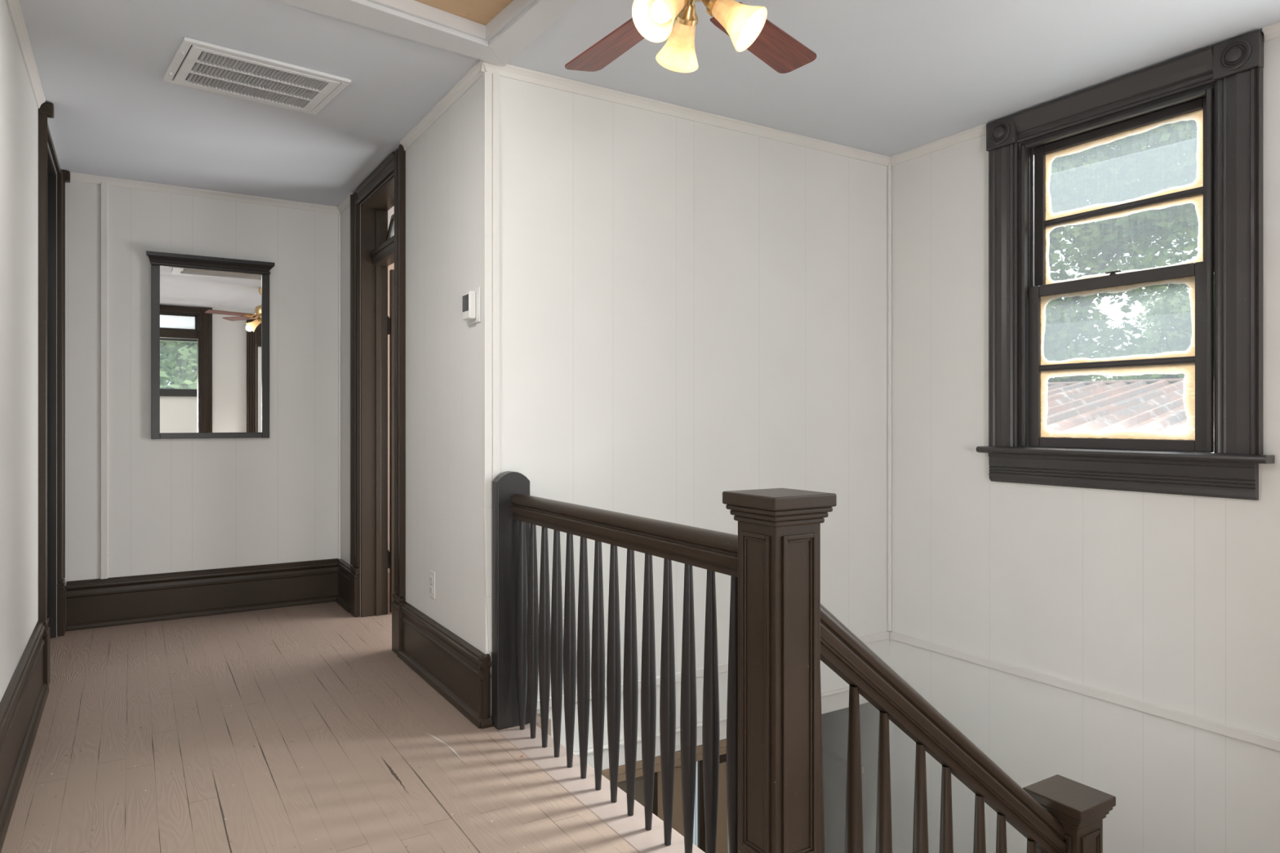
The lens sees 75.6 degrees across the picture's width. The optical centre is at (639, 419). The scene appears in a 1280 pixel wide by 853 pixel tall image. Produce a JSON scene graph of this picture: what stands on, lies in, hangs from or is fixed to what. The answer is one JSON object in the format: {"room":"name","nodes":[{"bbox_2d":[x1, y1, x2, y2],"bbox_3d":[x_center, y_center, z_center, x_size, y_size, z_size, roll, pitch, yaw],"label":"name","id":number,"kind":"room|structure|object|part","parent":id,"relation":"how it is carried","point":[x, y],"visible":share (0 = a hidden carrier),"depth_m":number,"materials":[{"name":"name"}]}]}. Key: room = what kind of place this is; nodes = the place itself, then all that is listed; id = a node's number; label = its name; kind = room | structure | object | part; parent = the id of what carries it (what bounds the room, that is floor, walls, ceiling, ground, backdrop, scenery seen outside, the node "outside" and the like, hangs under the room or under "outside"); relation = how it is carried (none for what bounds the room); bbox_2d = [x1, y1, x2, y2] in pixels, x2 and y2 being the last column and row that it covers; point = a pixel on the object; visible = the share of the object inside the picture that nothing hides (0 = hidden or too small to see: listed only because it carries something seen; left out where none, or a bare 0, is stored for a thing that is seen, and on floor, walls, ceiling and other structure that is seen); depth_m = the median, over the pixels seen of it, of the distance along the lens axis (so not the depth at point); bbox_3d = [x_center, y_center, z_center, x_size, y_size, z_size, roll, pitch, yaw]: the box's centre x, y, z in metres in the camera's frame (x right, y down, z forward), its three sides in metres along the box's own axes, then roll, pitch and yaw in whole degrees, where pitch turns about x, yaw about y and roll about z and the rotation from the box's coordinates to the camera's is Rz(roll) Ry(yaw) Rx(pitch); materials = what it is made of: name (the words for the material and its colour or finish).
{"room":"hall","nodes":[
{"label":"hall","id":0,"kind":"room"},
{"bbox_2d":[0,0,57,702],"bbox_3d":[-1.836,-0.103,2.163,0.160,2.600,6.110,0,0,-32],"label":"wall","id":1,"kind":"structure","parent":0,"point":[19,109],"depth_m":2.94,"materials":[{"name":"white paint"}]},
{"bbox_2d":[0,620,48,852],"bbox_3d":[-1.385,1.038,1.625,0.040,0.317,4.680,0,0,-32],"label":"baseboard","id":2,"kind":"structure","parent":1,"relation":"attached to","point":[22,704],"depth_m":2.81,"materials":[{"name":"brown paint"}]},
{"bbox_2d":[5,0,45,108],"bbox_3d":[-1.386,-1.382,1.613,0.027,0.042,4.700,0,0,-32],"label":"crown molding","id":3,"kind":"structure","parent":1,"relation":"attached to","point":[14,6],"depth_m":3.07,"materials":[{"name":"white paint"}]},
{"bbox_2d":[38,102,70,686],"bbox_3d":[-3.004,-0.102,4.107,0.214,2.595,1.225,0,0,-32],"label":"door frame","id":4,"kind":"structure","parent":1,"relation":"in","point":[46,171],"depth_m":4.50,"materials":[{"name":"brown paint"}]},
{"bbox_3d":[-2.663,-0.240,3.683,0.030,2.274,0.135,0,0,-32],"label":"casing","id":5,"kind":"part","parent":4,"relation":"part of","materials":[{"name":"brown paint"}]},
{"bbox_3d":[-2.952,-1.364,4.139,0.017,0.026,0.945,0,0,-32],"label":"head casing","id":6,"kind":"part","parent":4,"relation":"part of","materials":[{"name":"brown paint"}]},
{"bbox_3d":[-3.230,-0.240,4.601,0.030,2.274,0.135,0,0,-32],"label":"casing","id":7,"kind":"part","parent":4,"relation":"part of","materials":[{"name":"brown paint"}]},
{"bbox_2d":[64,180,337,586],"bbox_3d":[-2.613,-0.103,5.180,1.690,2.600,0.160,0,0,-32],"label":"wall","id":8,"kind":"structure","parent":0,"point":[175,504],"depth_m":5.02,"materials":[{"name":"white paint"}]},
{"bbox_2d":[100,182,107,579],"bbox_3d":[-3.104,-0.223,4.776,0.036,2.300,0.010,0,0,-32],"label":"trim","id":9,"kind":"structure","parent":8,"relation":"attached to","point":[104,186],"depth_m":4.77,"materials":[{"name":"white paint"}]},
{"bbox_2d":[66,558,339,631],"bbox_3d":[-2.613,1.058,5.061,1.494,0.276,0.040,0,0,-32],"label":"baseboard","id":10,"kind":"structure","parent":8,"relation":"attached to","point":[94,603],"depth_m":5.01,"materials":[{"name":"brown paint"}]},
{"bbox_2d":[70,172,339,213],"bbox_3d":[-2.631,-1.382,5.058,1.529,0.042,0.027,0,0,-32],"label":"crown molding","id":11,"kind":"structure","parent":8,"relation":"attached to","point":[74,176],"depth_m":5.03,"materials":[{"name":"white paint"}]},
{"bbox_2d":[146,250,275,439],"bbox_3d":[-2.617,-0.437,5.046,0.696,1.106,0.062,0,0,-32],"label":"wall mirror","id":12,"kind":"object","parent":8,"relation":"attached to","point":[210,316],"visible":1,"depth_m":5.04,"materials":[{"name":"grey paint"}]},
{"bbox_3d":[-2.617,-0.952,5.046,0.696,0.076,0.062,0,0,-32],"label":"cornice","id":13,"kind":"part","parent":12,"relation":"part of","materials":[{"name":"grey paint"}]},
{"bbox_2d":[160,266,262,432],"bbox_3d":[-2.624,-0.416,5.058,0.557,0.995,0.004,0,0,-32],"label":"mirror glass","id":14,"kind":"object","parent":12,"relation":"on","point":[211,317],"depth_m":5.05,"materials":[{"name":"silver"}]},
{"bbox_3d":[-2.625,0.098,5.059,0.555,0.035,0.032,0,0,-32],"label":"rail","id":15,"kind":"part","parent":12,"relation":"part of","materials":[{"name":"grey paint"}]},
{"bbox_2d":[337,212,340,559],"bbox_3d":[-1.991,-0.223,5.461,0.016,2.300,0.016,0,0,-32],"label":"trim","id":16,"kind":"structure","parent":8,"relation":"attached to","point":[339,214],"depth_m":5.45,"materials":[{"name":"white paint"}]},
{"bbox_2d":[0,573,639,852],"bbox_3d":[-0.363,1.322,3.413,3.980,0.250,7.010,0,0,-32],"label":"floor","id":17,"kind":"structure","parent":0,"point":[295,729],"depth_m":2.93,"materials":[{"name":"beige wood"}]},
{"bbox_2d":[497,724,704,852],"bbox_3d":[0.180,1.212,2.133,0.156,0.030,2.518,0,0,-32],"label":"trim","id":18,"kind":"structure","parent":17,"relation":"attached to","point":[632,829],"depth_m":2.61,"materials":[{"name":"beige wood"}]},
{"bbox_2d":[492,471,737,852],"bbox_3d":[-0.124,0.700,2.615,0.136,0.992,1.512,0,0,-32],"label":"balustrade","id":19,"kind":"object","parent":18,"relation":"on","point":[527,648],"visible":0.97,"depth_m":2.57,"materials":[{"name":"brown paint"}]},
{"bbox_3d":[-0.092,0.339,2.598,0.073,0.098,1.450,0,0,-32],"label":"handrail","id":20,"kind":"part","parent":19,"relation":"part of","materials":[{"name":"brown paint"}]},
{"bbox_2d":[722,488,836,852],"bbox_3d":[0.323,0.683,1.919,0.188,1.026,0.188,0,0,-32],"label":"newel post","id":21,"kind":"object","parent":18,"relation":"on","point":[779,529],"visible":1,"depth_m":1.86,"materials":[{"name":"brown paint"}]},
{"bbox_3d":[0.262,0.626,1.881,0.007,0.732,0.100,0,0,-32],"label":"panel moulding","id":22,"kind":"part","parent":21,"relation":"part of","materials":[{"name":"brown paint"}]},
{"bbox_3d":[0.360,0.626,1.858,0.100,0.732,0.007,0,0,-32],"label":"panel moulding","id":23,"kind":"part","parent":21,"relation":"part of","materials":[{"name":"brown paint"}]},
{"bbox_2d":[387,262,394,573],"bbox_3d":[-0.631,-0.103,5.388,1.900,2.600,3.370,0,0,-32],"label":"wall","id":24,"kind":"structure","parent":0,"point":[391,266],"depth_m":6.43,"materials":[{"name":"beige paint"}]},
{"bbox_2d":[340,75,523,718],"bbox_3d":[-1.229,-0.103,4.395,0.160,2.600,2.630,0,0,-32],"label":"wall","id":25,"kind":"structure","parent":0,"point":[444,513],"depth_m":3.58,"materials":[{"name":"white paint"}]},
{"bbox_2d":[335,559,351,613],"bbox_3d":[-1.887,1.058,5.269,0.040,0.276,0.379,0,0,-32],"label":"baseboard","id":26,"kind":"structure","parent":25,"relation":"attached to","point":[343,599],"depth_m":5.28,"materials":[{"name":"brown paint"}]},
{"bbox_2d":[337,193,352,213],"bbox_3d":[-1.892,-1.382,5.290,0.027,0.042,0.409,0,0,-32],"label":"crown molding","id":27,"kind":"structure","parent":25,"relation":"attached to","point":[345,202],"depth_m":5.30,"materials":[{"name":"white paint"}]},
{"bbox_2d":[349,144,405,654],"bbox_3d":[-1.097,-0.096,4.879,0.961,2.584,1.113,0,0,-32],"label":"door","id":28,"kind":"structure","parent":25,"relation":"in","point":[380,249],"depth_m":5.00,"materials":[{"name":"brown paint"}]},
{"bbox_3d":[-1.745,-0.246,5.049,0.030,2.285,0.135,0,0,-32],"label":"casing","id":29,"kind":"part","parent":28,"relation":"part of","materials":[{"name":"brown paint"}]},
{"bbox_3d":[-1.490,-1.346,4.636,0.030,0.085,0.835,0,0,-32],"label":"head casing","id":30,"kind":"part","parent":28,"relation":"part of","materials":[{"name":"brown paint"}]},
{"bbox_3d":[-1.337,-1.133,4.731,0.028,0.235,0.755,14,-7,-31],"label":"sash frame","id":31,"kind":"part","parent":28,"relation":"part of","materials":[{"name":"brown paint"}]},
{"bbox_3d":[-1.235,-0.246,4.224,0.030,2.285,0.135,0,0,-32],"label":"casing","id":32,"kind":"part","parent":28,"relation":"part of","materials":[{"name":"brown paint"}]},
{"bbox_2d":[429,569,435,599],"bbox_3d":[-0.959,0.760,3.798,0.009,0.124,0.080,0,0,-32],"label":"wall outlet","id":33,"kind":"object","parent":25,"relation":"attached to","point":[432,574],"visible":1,"depth_m":3.79,"materials":[{"name":"white paint"}]},
{"bbox_2d":[397,601,488,728],"bbox_3d":[-0.908,1.058,3.685,0.040,0.276,1.145,0,0,-32],"label":"baseboard","id":34,"kind":"structure","parent":25,"relation":"attached to","point":[446,662],"depth_m":3.58,"materials":[{"name":"brown paint"}]},
{"bbox_2d":[400,59,487,151],"bbox_3d":[-0.904,-1.382,3.691,0.027,0.042,1.130,0,0,-32],"label":"crown molding","id":35,"kind":"structure","parent":25,"relation":"attached to","point":[474,73],"depth_m":3.60,"materials":[{"name":"white paint"}]},
{"bbox_2d":[462,286,480,324],"bbox_3d":[-0.686,-0.458,3.329,0.037,0.140,0.145,0,0,-32],"label":"thermostat","id":36,"kind":"object","parent":25,"relation":"attached to","point":[472,298],"visible":1,"depth_m":3.30,"materials":[{"name":"white plastic"}]},
{"bbox_2d":[478,653,493,728],"bbox_3d":[-0.602,1.058,3.212,0.046,0.276,0.040,0,0,-32],"label":"baseboard","id":37,"kind":"structure","parent":25,"relation":"attached to","point":[486,723],"depth_m":3.21,"materials":[{"name":"brown paint"}]},
{"bbox_2d":[481,71,492,652],"bbox_3d":[-0.593,-0.231,3.239,0.063,2.285,0.028,0,0,7],"label":"trim","id":38,"kind":"structure","parent":25,"relation":"attached to","point":[486,77],"depth_m":3.24,"materials":[{"name":"white paint"}]},
{"bbox_2d":[492,71,499,480],"bbox_3d":[-0.568,-0.116,3.252,0.028,2.505,0.008,0,0,-32],"label":"trim","id":39,"kind":"structure","parent":25,"relation":"attached to","point":[495,76],"depth_m":3.25,"materials":[{"name":"white paint"}]},
{"bbox_2d":[18,0,1279,235],"bbox_3d":[-0.295,-1.453,3.456,4.140,0.100,7.010,0,0,-32],"label":"ceiling","id":40,"kind":"structure","parent":0,"point":[886,77],"depth_m":3.32,"materials":[{"name":"paint"}]},
{"bbox_2d":[162,36,351,115],"bbox_3d":[-1.575,-1.392,3.392,0.612,0.021,0.470,0,0,-39],"label":"ceiling vent","id":41,"kind":"object","parent":40,"relation":"in","point":[196,64],"visible":1,"depth_m":3.36,"materials":[{"name":"white metal"}]},
{"bbox_2d":[275,0,578,66],"bbox_3d":[-0.739,-1.419,2.706,0.927,0.080,0.662,0,0,-32],"label":"attic hatch","id":42,"kind":"object","parent":40,"relation":"attached to","point":[492,31],"visible":1,"depth_m":2.89,"materials":[{"name":"paint"}]},
{"bbox_3d":[-0.745,-1.452,2.681,0.748,0.016,0.423,0,0,-32],"label":"plywood panel","id":43,"kind":"part","parent":42,"relation":"part of","materials":[{"name":"brown wood"}]},
{"bbox_2d":[564,0,816,73],"bbox_3d":[0.113,-1.168,2.141,1.146,0.470,1.105,0,0,-32],"label":"ceiling fan","id":44,"kind":"object","parent":40,"relation":"hanging from","point":[748,27],"visible":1,"depth_m":2.20,"materials":[{"name":"brown wood"}]},
{"bbox_3d":[-0.069,-1.103,2.419,0.132,0.006,0.440,-11,6,-33],"label":"blade","id":45,"kind":"part","parent":44,"relation":"part of","materials":[{"name":"brown wood"}]},
{"bbox_3d":[0.061,-1.016,2.038,0.120,0.120,0.118,0,41,46],"label":"lamp shade","id":46,"kind":"part","parent":44,"relation":"part of","materials":[{"name":"white glass"}]},
{"bbox_3d":[0.064,-1.019,2.041,0.056,0.056,0.092,0,41,46],"label":"bulb","id":47,"kind":"part","parent":44,"relation":"part of","materials":[{"name":"beige glass"}]},
{"bbox_3d":[0.112,-1.016,2.213,0.120,0.120,0.118,0,-41,-14],"label":"lamp shade","id":48,"kind":"part","parent":44,"relation":"part of","materials":[{"name":"white glass"}]},
{"bbox_3d":[0.131,-1.083,2.135,0.024,0.034,0.037,0,0,-12],"label":"lamp arm","id":49,"kind":"part","parent":44,"relation":"part of","materials":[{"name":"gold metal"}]},
{"bbox_3d":[0.238,-1.016,2.082,0.118,0.120,0.120,42,11,12],"label":"lamp shade","id":50,"kind":"part","parent":44,"relation":"part of","materials":[{"name":"white glass"}]},
{"bbox_3d":[0.234,-1.019,2.083,0.092,0.056,0.056,42,11,12],"label":"bulb","id":51,"kind":"part","parent":44,"relation":"part of","materials":[{"name":"beige glass"}]},
{"bbox_3d":[0.366,-1.103,2.401,0.132,0.006,0.440,-11,-7,38],"label":"blade","id":52,"kind":"part","parent":44,"relation":"part of","materials":[{"name":"brown wood"}]},
{"bbox_2d":[523,81,889,751],"bbox_3d":[0.395,-0.008,3.946,2.130,2.790,0.160,0,0,-32],"label":"wall","id":53,"kind":"structure","parent":0,"point":[705,305],"depth_m":3.76,"materials":[{"name":"white paint"}]},
{"bbox_2d":[480,60,889,165],"bbox_3d":[0.367,-1.382,3.819,2.309,0.042,0.027,0,0,-32],"label":"crown molding","id":54,"kind":"structure","parent":53,"relation":"attached to","point":[509,71],"depth_m":3.68,"materials":[{"name":"white paint"}]},
{"bbox_2d":[537,631,889,710],"bbox_3d":[0.441,1.158,3.873,2.103,0.038,0.012,0,0,-32],"label":"trim","id":55,"kind":"structure","parent":53,"relation":"attached to","point":[722,668],"depth_m":3.82,"materials":[{"name":"white paint"}]},
{"bbox_2d":[573,686,868,770],"bbox_3d":[0.410,1.435,3.939,2.109,0.100,0.190,0,0,-32],"label":"trim","id":56,"kind":"structure","parent":53,"relation":"attached to","point":[836,700],"depth_m":3.75,"materials":[{"name":"white paint"}]},
{"bbox_2d":[887,163,891,631],"bbox_3d":[1.339,-0.118,4.424,0.020,2.510,0.020,0,0,-32],"label":"trim","id":57,"kind":"structure","parent":53,"relation":"attached to","point":[889,166],"depth_m":4.42,"materials":[{"name":"white paint"}]},
{"bbox_2d":[727,816,729,852],"bbox_3d":[0.268,2.792,5.155,1.075,2.610,2.310,0,0,-32],"label":"wall","id":58,"kind":"structure","parent":0,"point":[727,816],"depth_m":3.90,"materials":[{"name":"paint"}]},
{"bbox_2d":[601,738,727,852],"bbox_3d":[-0.019,2.791,3.607,1.040,2.611,0.102,0,0,-32],"label":"door","id":59,"kind":"structure","parent":58,"relation":"in","point":[699,831],"depth_m":3.75,"materials":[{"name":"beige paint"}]},
{"bbox_3d":[0.050,2.825,3.675,0.033,2.544,0.060,0,0,-32],"label":"casing","id":60,"kind":"part","parent":59,"relation":"part of","materials":[{"name":"brown paint"}]},
{"bbox_3d":[-0.007,1.519,3.588,1.040,0.067,0.026,0,0,-32],"label":"head casing","id":61,"kind":"part","parent":59,"relation":"part of","materials":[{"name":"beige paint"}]},
{"bbox_3d":[0.232,1.785,3.791,0.076,0.464,0.006,0,0,-32],"label":"pane","id":62,"kind":"part","parent":59,"relation":"part of","materials":[{"name":"clear glass"}]},
{"bbox_3d":[0.349,2.847,3.853,0.100,2.500,0.070,0,0,-32],"label":"post","id":63,"kind":"part","parent":59,"relation":"part of","materials":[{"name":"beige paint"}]},
{"bbox_2d":[822,22,1279,852],"bbox_3d":[1.701,1.347,3.984,0.188,5.500,5.810,0,0,-32],"label":"wall","id":64,"kind":"structure","parent":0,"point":[1171,602],"depth_m":3.65,"materials":[{"name":"white paint"}]},
{"bbox_2d":[889,123,986,165],"bbox_3d":[1.492,-1.382,4.169,0.027,0.042,0.614,0,0,-32],"label":"crown molding","id":65,"kind":"structure","parent":64,"relation":"attached to","point":[979,131],"depth_m":4.14,"materials":[{"name":"white paint"}]},
{"bbox_2d":[976,30,1275,500],"bbox_3d":[1.997,-0.551,3.462,0.243,1.686,1.168,0,0,-32],"label":"window","id":66,"kind":"structure","parent":64,"relation":"attached to","point":[1222,365],"depth_m":3.32,"materials":[{"name":"paint"}]},
{"bbox_3d":[1.693,-0.570,3.839,0.032,1.392,0.142,0,0,-32],"label":"casing","id":67,"kind":"part","parent":66,"relation":"part of","materials":[{"name":"paint"}]},
{"bbox_3d":[1.937,-1.329,3.427,0.050,0.124,0.809,0,0,-32],"label":"head casing","id":68,"kind":"part","parent":66,"relation":"part of","materials":[{"name":"paint"}]},
{"bbox_3d":[1.982,-0.239,3.458,0.034,0.732,0.741,0,0,-32],"label":"sash frame","id":69,"kind":"part","parent":66,"relation":"part of","materials":[{"name":"paint"}]},
{"bbox_3d":[1.981,-0.399,3.458,0.004,0.318,0.647,0,0,-32],"label":"pane","id":70,"kind":"part","parent":66,"relation":"part of","materials":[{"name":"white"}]},
{"bbox_3d":[1.981,-0.070,3.458,0.004,0.306,0.647,0,0,-32],"label":"pane","id":71,"kind":"part","parent":66,"relation":"part of","materials":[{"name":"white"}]},
{"bbox_3d":[2.023,-0.909,3.483,0.034,0.681,0.750,0,0,-32],"label":"sash frame","id":72,"kind":"part","parent":66,"relation":"part of","materials":[{"name":"paint"}]},
{"bbox_3d":[2.022,-1.056,3.483,0.004,0.312,0.660,0,0,-32],"label":"pane","id":73,"kind":"part","parent":66,"relation":"part of","materials":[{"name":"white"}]},
{"bbox_3d":[2.022,-0.744,3.483,0.004,0.277,0.660,0,0,-32],"label":"pane","id":74,"kind":"part","parent":66,"relation":"part of","materials":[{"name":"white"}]},
{"bbox_3d":[2.029,0.132,3.484,0.164,0.008,0.814,0,0,-32],"label":"sill","id":75,"kind":"part","parent":66,"relation":"part of","materials":[{"name":"paint"}]},
{"bbox_3d":[2.196,-0.570,3.025,0.032,1.392,0.142,0,0,-32],"label":"casing","id":76,"kind":"part","parent":66,"relation":"part of","materials":[{"name":"paint"}]},
{"bbox_3d":[1.103,2.772,2.662,2.275,2.649,2.770,0,0,-32],"label":"wall","id":77,"kind":"structure","parent":0,"visible":0},
{"bbox_3d":[1.014,2.570,2.958,2.114,2.358,3.043,0,0,-32],"label":"stairs","id":78,"kind":"structure","parent":77,"relation":"on","visible":0},
{"bbox_2d":[820,604,1066,852],"bbox_3d":[0.822,1.187,2.228,1.026,1.571,0.073,0,0,-32],"label":"stair railing","id":79,"kind":"object","parent":78,"relation":"on","point":[866,674],"visible":0.83,"depth_m":2.14,"materials":[{"name":"brown paint"}]},
{"bbox_2d":[1022,774,1115,852],"bbox_3d":[1.317,1.655,2.533,0.188,1.021,0.188,0,0,-32],"label":"newel post","id":80,"kind":"object","parent":78,"relation":"on","point":[1081,809],"visible":0.86,"depth_m":2.48,"materials":[{"name":"brown paint"}]},
{"bbox_3d":[1.256,1.604,2.496,0.007,0.725,0.100,0,0,-32],"label":"panel moulding","id":81,"kind":"part","parent":80,"relation":"part of","materials":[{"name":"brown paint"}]},
{"bbox_3d":[1.355,1.604,2.473,0.100,0.725,0.007,0,0,-32],"label":"panel moulding","id":82,"kind":"part","parent":80,"relation":"part of","materials":[{"name":"brown paint"}]},
{"label":"outside","id":83,"kind":"structure","parent":0,"visible":0},
{"bbox_3d":[13.574,4.897,11.325,85.000,0.200,85.000,0,0,-32],"label":"ground","id":84,"kind":"structure","parent":83,"visible":0},
{"bbox_2d":[1046,377,1188,433],"bbox_3d":[4.279,2.152,8.768,4.900,5.290,10.400,0,0,-44],"label":"roof","id":85,"kind":"structure","parent":84,"relation":"on","point":[1158,406],"depth_m":7.90,"materials":[{"name":"terracotta roof tiles"}]},
{"bbox_2d":[1044,119,1199,384],"bbox_3d":[8.428,-1.403,13.669,6.065,12.408,8.438,0,0,-32],"label":"broadleaf tree","id":86,"kind":"object","parent":84,"relation":"on","point":[1064,325],"visible":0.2,"depth_m":13.66,"materials":[{"name":"green plant"}]}
]}

